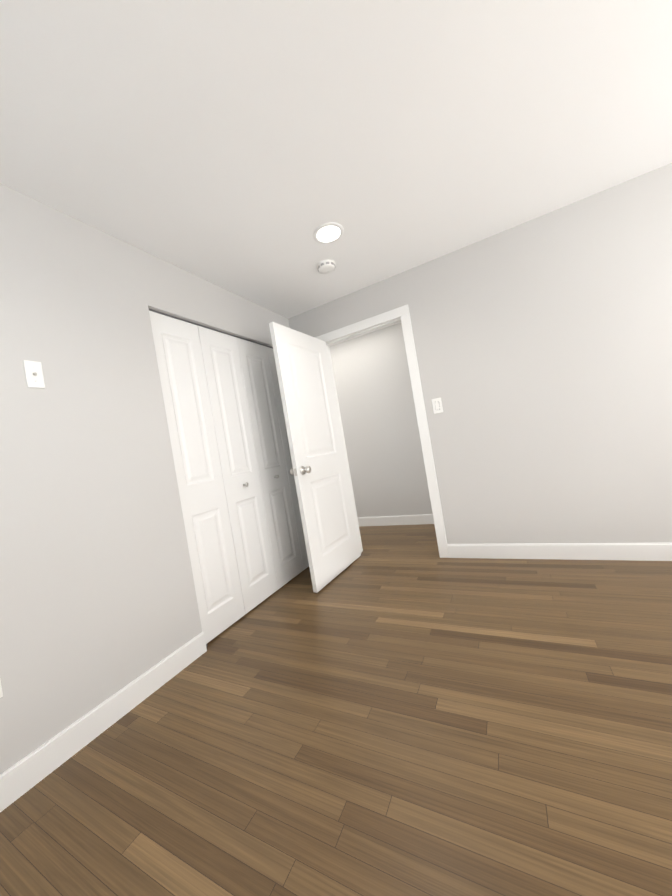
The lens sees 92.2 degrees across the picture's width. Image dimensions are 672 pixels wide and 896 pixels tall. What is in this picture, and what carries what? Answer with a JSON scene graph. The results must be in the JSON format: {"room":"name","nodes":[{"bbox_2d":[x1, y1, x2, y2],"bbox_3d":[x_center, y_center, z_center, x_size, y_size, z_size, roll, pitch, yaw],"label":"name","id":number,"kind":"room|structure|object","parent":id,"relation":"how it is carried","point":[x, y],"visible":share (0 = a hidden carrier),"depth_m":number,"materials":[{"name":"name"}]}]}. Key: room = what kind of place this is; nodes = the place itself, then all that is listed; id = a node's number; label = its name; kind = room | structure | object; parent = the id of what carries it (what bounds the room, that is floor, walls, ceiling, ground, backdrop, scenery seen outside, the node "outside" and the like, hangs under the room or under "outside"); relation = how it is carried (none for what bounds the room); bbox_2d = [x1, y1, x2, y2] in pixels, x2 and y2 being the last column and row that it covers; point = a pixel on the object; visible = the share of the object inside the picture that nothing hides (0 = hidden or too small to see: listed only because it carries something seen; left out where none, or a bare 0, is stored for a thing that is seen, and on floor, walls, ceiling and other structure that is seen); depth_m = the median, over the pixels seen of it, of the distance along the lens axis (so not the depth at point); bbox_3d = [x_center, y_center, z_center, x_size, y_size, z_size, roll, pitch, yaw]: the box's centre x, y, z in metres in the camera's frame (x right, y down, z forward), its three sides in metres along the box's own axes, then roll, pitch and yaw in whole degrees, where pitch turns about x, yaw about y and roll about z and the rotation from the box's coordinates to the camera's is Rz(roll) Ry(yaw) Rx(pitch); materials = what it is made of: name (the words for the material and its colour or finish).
{"room":"empty bedroom","nodes":[
{"label":"empty bedroom","id":0,"kind":"room"},
{"bbox_2d":[0,183,289,773],"bbox_3d":[-1.075,0.029,1.796,0.115,2.387,3.264,-9,0,28],"label":"wall","id":1,"kind":"structure","parent":0,"point":[98,602],"depth_m":1.50,"materials":[{"name":"grey paint"}]},
{"bbox_2d":[0,680,2,697],"bbox_3d":[-1.223,0.840,1.133,0.009,0.116,0.072,-9,0,28],"label":"electrical outlet","id":2,"kind":"object","parent":1,"relation":"attached to","point":[1,693],"visible":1,"depth_m":1.16,"materials":[{"name":"white plastic"}]},
{"bbox_2d":[23,360,44,387],"bbox_3d":[-1.280,-0.314,1.375,0.016,0.116,0.060,-9,0,28],"label":"cable wall plate","id":3,"kind":"object","parent":1,"relation":"attached to","point":[34,374],"visible":1,"depth_m":1.37,"materials":[{"name":"white plastic"}]},
{"bbox_2d":[0,632,206,811],"bbox_3d":[-1.167,1.200,1.123,0.014,0.112,1.743,-9,0,28],"label":"baseboard","id":4,"kind":"structure","parent":1,"relation":"attached to","point":[21,777],"depth_m":1.36,"materials":[{"name":"white wood"}]},
{"bbox_2d":[148,308,308,646],"bbox_3d":[-0.621,0.124,2.565,0.070,2.047,1.475,-9,0,28],"label":"bifold closet door","id":5,"kind":"structure","parent":1,"relation":"in","point":[233,467],"depth_m":2.29,"materials":[{"name":"white wood"}]},
{"bbox_2d":[0,524,671,895],"bbox_3d":[0.270,1.077,2.166,6.680,0.120,5.304,-9,0,28],"label":"floor","id":6,"kind":"structure","parent":0,"point":[399,710],"depth_m":1.12,"materials":[{"name":"brown wood"}]},
{"bbox_2d":[0,0,671,318],"bbox_3d":[-0.140,-1.406,2.159,6.680,0.140,5.304,-9,0,28],"label":"ceiling","id":7,"kind":"structure","parent":0,"point":[245,149],"depth_m":1.35,"materials":[{"name":"paint"}]},
{"bbox_2d":[316,259,335,273],"bbox_3d":[-0.070,-1.327,2.386,0.144,0.040,0.144,-9,0,28],"label":"smoke detector","id":8,"kind":"object","parent":7,"relation":"attached to","point":[327,266],"visible":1,"depth_m":2.35,"materials":[{"name":"white plastic"}]},
{"bbox_2d":[313,222,343,243],"bbox_3d":[-0.046,-1.347,2.037,0.196,0.006,0.196,-9,0,28],"label":"recessed light","id":9,"kind":"object","parent":7,"relation":"in","point":[329,233],"visible":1,"depth_m":2.03,"materials":[{"name":"white plastic"}]},
{"bbox_2d":[329,323,432,517],"bbox_3d":[0.317,-0.207,4.110,5.330,2.387,0.115,-9,0,28],"label":"wall","id":10,"kind":"structure","parent":0,"point":[380,424],"depth_m":3.92,"materials":[{"name":"grey paint"}]},
{"bbox_2d":[358,514,433,525],"bbox_3d":[1.440,0.762,3.544,2.887,0.112,0.014,-9,0,28],"label":"baseboard","id":11,"kind":"structure","parent":10,"relation":"attached to","point":[399,520],"depth_m":3.90,"materials":[{"name":"white wood"}]},
{"bbox_2d":[288,163,671,543],"bbox_3d":[0.394,-0.216,2.925,6.565,2.387,0.115,-9,0,28],"label":"wall","id":12,"kind":"structure","parent":0,"point":[543,346],"depth_m":2.26,"materials":[{"name":"grey paint"}]},
{"bbox_2d":[269,322,360,592],"bbox_3d":[-0.122,0.038,2.737,0.178,2.030,0.785,-9,0,31],"label":"bedroom door","id":13,"kind":"structure","parent":12,"relation":"in","point":[318,470],"depth_m":2.63,"materials":[{"name":"white wood"}]},
{"bbox_2d":[315,304,448,557],"bbox_3d":[0.394,-0.078,2.937,0.915,2.115,0.147,-9,0,28],"label":"door frame","id":14,"kind":"structure","parent":12,"relation":"attached to","point":[402,313],"depth_m":2.69,"materials":[{"name":"white wood"}]},
{"bbox_2d":[432,397,442,413],"bbox_3d":[0.821,-0.343,2.623,0.075,0.120,0.010,-9,0,28],"label":"light switch","id":15,"kind":"object","parent":12,"relation":"attached to","point":[437,405],"visible":1,"depth_m":2.62,"materials":[{"name":"white plastic"}]},
{"bbox_2d":[447,543,671,560],"bbox_3d":[2.161,0.648,2.018,2.820,0.112,0.014,-9,0,28],"label":"baseboard","id":16,"kind":"structure","parent":12,"relation":"attached to","point":[566,551],"depth_m":2.29,"materials":[{"name":"white wood"}]}
]}

